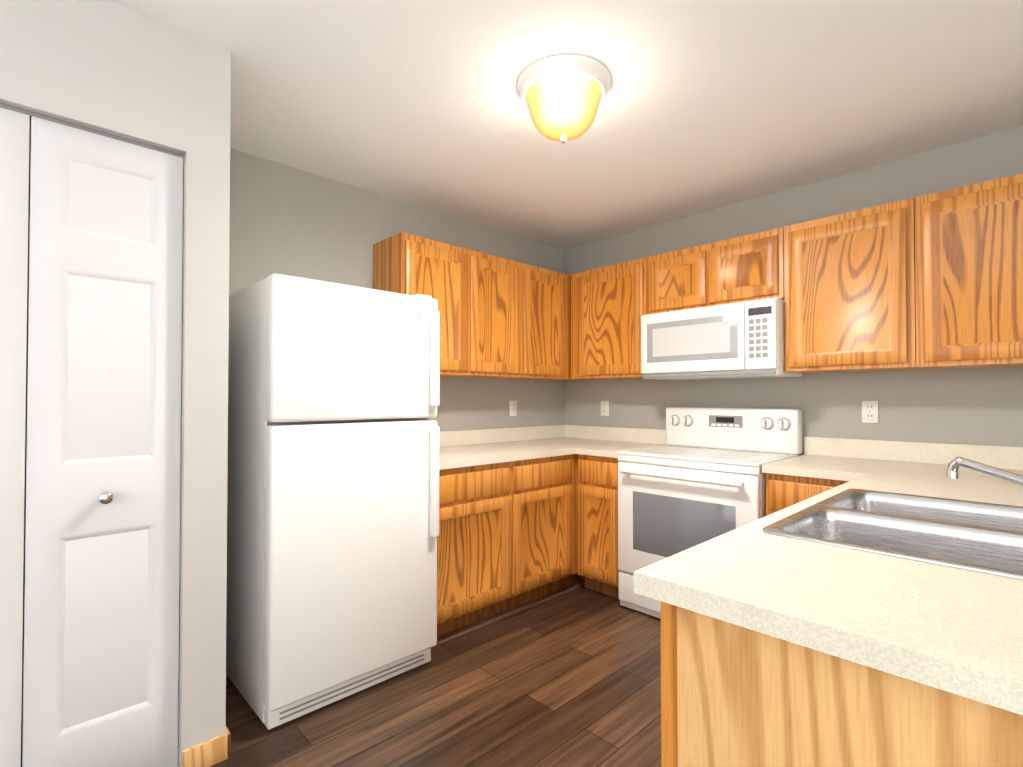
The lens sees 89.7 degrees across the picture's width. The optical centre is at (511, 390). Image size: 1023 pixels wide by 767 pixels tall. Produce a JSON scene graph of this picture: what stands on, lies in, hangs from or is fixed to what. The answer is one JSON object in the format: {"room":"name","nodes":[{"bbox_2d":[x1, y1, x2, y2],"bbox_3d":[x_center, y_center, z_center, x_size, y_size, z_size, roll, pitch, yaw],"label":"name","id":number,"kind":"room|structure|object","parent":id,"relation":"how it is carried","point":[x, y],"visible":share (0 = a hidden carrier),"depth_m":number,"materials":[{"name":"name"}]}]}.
{"room":"kitchen","nodes":[
{"label":"kitchen","id":0,"kind":"room"},
{"bbox_2d":[0,0,230,766],"bbox_3d":[-2.154,0.028,1.182,2.520,2.440,0.765,1,-1,-44],"label":"wall","id":1,"kind":"structure","parent":0,"point":[110,67],"depth_m":1.70,"materials":[{"name":"grey paint"}]},
{"bbox_2d":[0,103,183,766],"bbox_3d":[-1.640,0.220,1.186,1.504,2.032,0.087,1,-1,-44],"label":"bifold closet door","id":2,"kind":"structure","parent":1,"relation":"in","point":[101,605],"depth_m":1.54,"materials":[{"name":"white paint"}]},
{"bbox_2d":[182,726,229,766],"bbox_3d":[-1.281,1.217,1.992,0.141,0.085,0.778,1,-1,-44],"label":"baseboard","id":3,"kind":"structure","parent":1,"relation":"attached to","point":[211,752],"depth_m":1.72,"materials":[{"name":"brown wood"}]},
{"bbox_2d":[21,122,563,719],"bbox_3d":[-1.486,0.046,2.422,5.400,2.440,0.100,1,-1,-44],"label":"wall","id":4,"kind":"structure","parent":0,"point":[289,220],"depth_m":2.90,"materials":[{"name":"grey paint"}]},
{"bbox_2d":[373,232,472,376],"bbox_3d":[-0.529,-0.475,3.045,0.463,0.760,0.330,1,-1,-44],"label":"upper cabinet","id":5,"kind":"object","parent":4,"relation":"attached to","point":[403,263],"depth_m":2.96,"materials":[{"name":"brown wood"}]},
{"bbox_2d":[461,251,524,379],"bbox_3d":[-0.198,-0.471,3.362,0.454,0.760,0.330,1,-1,-44],"label":"upper cabinet","id":6,"kind":"object","parent":4,"relation":"attached to","point":[502,318],"depth_m":3.26,"materials":[{"name":"brown wood"}]},
{"bbox_2d":[439,425,563,446],"bbox_3d":[-0.208,0.318,3.555,1.775,0.099,0.019,1,-1,-44],"label":"backsplash","id":7,"kind":"structure","parent":4,"relation":"attached to","point":[465,437],"depth_m":3.65,"materials":[{"name":"laminate"}]},
{"bbox_2d":[509,401,516,415],"bbox_3d":[0.013,0.131,3.776,0.072,0.116,0.010,1,-1,-44],"label":"electrical outlet","id":8,"kind":"object","parent":4,"relation":"attached to","point":[512,408],"visible":1,"depth_m":3.77,"materials":[{"name":"white plastic"}]},
{"bbox_2d":[525,264,568,379],"bbox_3d":[0.119,-0.466,3.665,0.423,0.760,0.330,1,-1,-44],"label":"upper cabinet","id":9,"kind":"object","parent":4,"relation":"attached to","point":[546,291],"depth_m":3.57,"materials":[{"name":"brown wood"}]},
{"bbox_2d":[549,275,585,380],"bbox_3d":[0.406,-0.462,3.940,0.372,0.760,0.330,1,-1,-44],"label":"upper cabinet","id":10,"kind":"object","parent":4,"relation":"attached to","point":[570,379],"depth_m":3.76,"materials":[{"name":"brown wood"}]},
{"bbox_2d":[21,579,660,766],"bbox_3d":[0.140,1.271,0.707,5.400,0.060,4.800,1,-1,-44],"label":"floor","id":11,"kind":"structure","parent":0,"point":[568,676],"depth_m":2.05,"materials":[{"name":"brown wood"}]},
{"bbox_2d":[226,273,439,729],"bbox_3d":[-0.849,0.413,2.373,0.740,1.705,0.783,1,-1,-44],"label":"refrigerator","id":12,"kind":"object","parent":11,"relation":"on","point":[333,475],"visible":1,"depth_m":2.07,"materials":[{"name":"white enamelled metal"},{"name":"white plastic"},{"name":"grey plastic"}]},
{"bbox_2d":[437,461,516,636],"bbox_3d":[-0.425,0.836,2.924,0.600,0.876,0.620,1,-1,-44],"label":"base cabinet","id":13,"kind":"object","parent":11,"relation":"on","point":[507,537],"depth_m":2.74,"materials":[{"name":"brown wood"}]},
{"bbox_2d":[439,437,626,469],"bbox_3d":[0.005,0.384,3.332,1.775,0.038,0.637,1,-1,-44],"label":"countertop","id":14,"kind":"structure","parent":13,"relation":"on","point":[450,457],"depth_m":3.12,"materials":[{"name":"laminate"}]},
{"bbox_2d":[517,454,576,604],"bbox_3d":[-0.017,0.841,3.315,0.530,0.876,0.620,1,-1,-44],"label":"base cabinet","id":15,"kind":"object","parent":11,"relation":"on","point":[546,486],"depth_m":3.12,"materials":[{"name":"brown wood"}]},
{"bbox_2d":[577,454,584,581],"bbox_3d":[0.407,0.847,3.722,0.646,0.876,0.620,1,-1,-44],"label":"base cabinet","id":16,"kind":"object","parent":11,"relation":"on","point":[579,577],"depth_m":3.34,"materials":[{"name":"brown wood"}]},
{"bbox_2d":[578,454,619,598],"bbox_3d":[0.749,0.842,3.384,0.620,0.875,0.330,1,-1,-44],"label":"base cabinet","id":17,"kind":"object","parent":11,"relation":"on","point":[598,570],"visible":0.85,"depth_m":3.18,"materials":[{"name":"brown wood"}]},
{"bbox_2d":[576,442,669,457],"bbox_3d":[0.749,0.385,3.378,0.637,0.038,0.322,1,-1,-44],"label":"countertop","id":18,"kind":"structure","parent":17,"relation":"on","point":[609,450],"depth_m":3.24,"materials":[{"name":"laminate"}]},
{"bbox_2d":[617,407,802,618],"bbox_3d":[1.107,0.688,2.930,0.700,1.169,0.808,1,-1,-44],"label":"range","id":19,"kind":"object","parent":11,"relation":"on","point":[675,497],"visible":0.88,"depth_m":2.85,"materials":[{"name":"white enamelled metal"},{"name":"dark glass"},{"name":"white plastic"}]},
{"bbox_2d":[766,473,848,515],"bbox_3d":[1.593,0.830,2.503,0.620,0.875,0.462,1,-1,-44],"label":"base cabinet","id":20,"kind":"object","parent":11,"relation":"on","point":[784,491],"visible":0.12,"depth_m":2.38,"materials":[{"name":"brown wood"}]},
{"bbox_2d":[661,601,1022,766],"bbox_3d":[0.685,0.805,0.800,0.409,0.876,0.770,1,-1,-44],"label":"base cabinet","id":21,"kind":"object","parent":11,"relation":"on","point":[733,695],"visible":0.42,"depth_m":0.76,"materials":[{"name":"brown wood"}]},
{"bbox_2d":[634,474,1022,714],"bbox_3d":[1.148,0.353,1.236,1.748,0.038,0.850,1,-1,-44],"label":"countertop","id":22,"kind":"structure","parent":21,"relation":"on","point":[956,631],"depth_m":0.82,"materials":[{"name":"laminate"}]},
{"bbox_2d":[762,489,1022,579],"bbox_3d":[1.120,0.422,1.236,0.810,0.189,0.710,1,-1,-44],"label":"sink","id":23,"kind":"object","parent":22,"relation":"in","point":[983,537],"visible":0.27,"depth_m":1.35,"materials":[{"name":"silver metal"}]},
{"bbox_2d":[946,457,1022,485],"bbox_3d":[1.205,0.226,1.153,0.274,0.200,0.380,1,-1,-44],"label":"faucet","id":24,"kind":"object","parent":22,"relation":"on","point":[954,465],"visible":1,"depth_m":1.30,"materials":[{"name":"silver metal"}]},
{"bbox_2d":[110,0,1022,249],"bbox_3d":[0.140,-1.229,0.744,5.400,0.060,4.800,1,-1,-44],"label":"ceiling","id":25,"kind":"structure","parent":0,"point":[706,105],"depth_m":2.05,"materials":[{"name":"white paint"}]},
{"bbox_2d":[517,54,609,143],"bbox_3d":[0.201,-1.067,1.985,0.356,0.226,0.356,1,-1,-44],"label":"ceiling light","id":26,"kind":"object","parent":25,"relation":"attached to","point":[562,96],"visible":1,"depth_m":1.88,"materials":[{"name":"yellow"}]},
{"bbox_2d":[564,125,1022,455],"bbox_3d":[2.088,0.047,2.523,0.100,2.440,4.700,1,-1,-44],"label":"wall","id":27,"kind":"structure","parent":0,"point":[975,406],"depth_m":2.77,"materials":[{"name":"grey paint"}]},
{"bbox_2d":[601,400,608,415],"bbox_3d":[0.704,0.132,3.882,0.010,0.116,0.072,1,-1,-44],"label":"electrical outlet","id":28,"kind":"object","parent":27,"relation":"attached to","point":[604,407],"visible":1,"depth_m":3.88,"materials":[{"name":"white plastic"}]},
{"bbox_2d":[571,258,646,379],"bbox_3d":[0.752,-0.467,3.610,0.330,0.760,0.620,1,-1,-44],"label":"upper cabinet","id":29,"kind":"object","parent":27,"relation":"attached to","point":[608,307],"visible":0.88,"depth_m":3.48,"materials":[{"name":"brown wood"}]},
{"bbox_2d":[564,425,665,444],"bbox_3d":[0.759,0.322,3.815,0.019,0.099,0.940,1,-1,-44],"label":"backsplash","id":30,"kind":"structure","parent":27,"relation":"attached to","point":[651,436],"depth_m":3.79,"materials":[{"name":"laminate"}]},
{"bbox_2d":[647,227,783,313],"bbox_3d":[1.250,-0.668,3.093,0.330,0.372,0.812,1,-1,-44],"label":"upper cabinet","id":31,"kind":"object","parent":27,"relation":"attached to","point":[749,267],"visible":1,"depth_m":2.93,"materials":[{"name":"brown wood"}]},
{"bbox_2d":[641,297,802,379],"bbox_3d":[1.225,-0.277,3.058,0.406,0.400,0.796,1,-1,-44],"label":"microwave","id":32,"kind":"object","parent":31,"relation":"attached to","point":[745,339],"visible":0.98,"depth_m":2.86,"materials":[{"name":"white plastic"}]},
{"bbox_2d":[784,198,926,372],"bbox_3d":[1.721,-0.482,2.598,0.330,0.760,0.542,1,-1,-44],"label":"upper cabinet","id":33,"kind":"object","parent":27,"relation":"attached to","point":[849,294],"visible":0.96,"depth_m":2.47,"materials":[{"name":"brown wood"}]},
{"bbox_2d":[862,401,878,422],"bbox_3d":[1.863,0.109,2.673,0.010,0.116,0.072,1,-1,-44],"label":"electrical outlet","id":34,"kind":"object","parent":27,"relation":"attached to","point":[869,411],"visible":1,"depth_m":2.67,"materials":[{"name":"white plastic"}]},
{"bbox_2d":[804,437,1022,469],"bbox_3d":[2.087,0.301,2.429,0.019,0.099,1.272,1,-1,-44],"label":"backsplash","id":35,"kind":"structure","parent":27,"relation":"attached to","point":[1003,457],"depth_m":2.53,"materials":[{"name":"laminate"}]},
{"bbox_2d":[914,173,1022,369],"bbox_3d":[2.104,-0.488,2.198,0.330,0.760,0.560,1,-1,-44],"label":"upper cabinet","id":36,"kind":"object","parent":27,"relation":"attached to","point":[969,272],"visible":1,"depth_m":2.16,"materials":[{"name":"brown wood"}]},
{"bbox_2d":[762,455,1022,487],"bbox_3d":[1.864,0.368,2.215,0.637,0.038,1.272,1,-1,-44],"label":"countertop","id":37,"kind":"structure","parent":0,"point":[833,468],"depth_m":2.31,"materials":[{"name":"laminate"}]}
]}

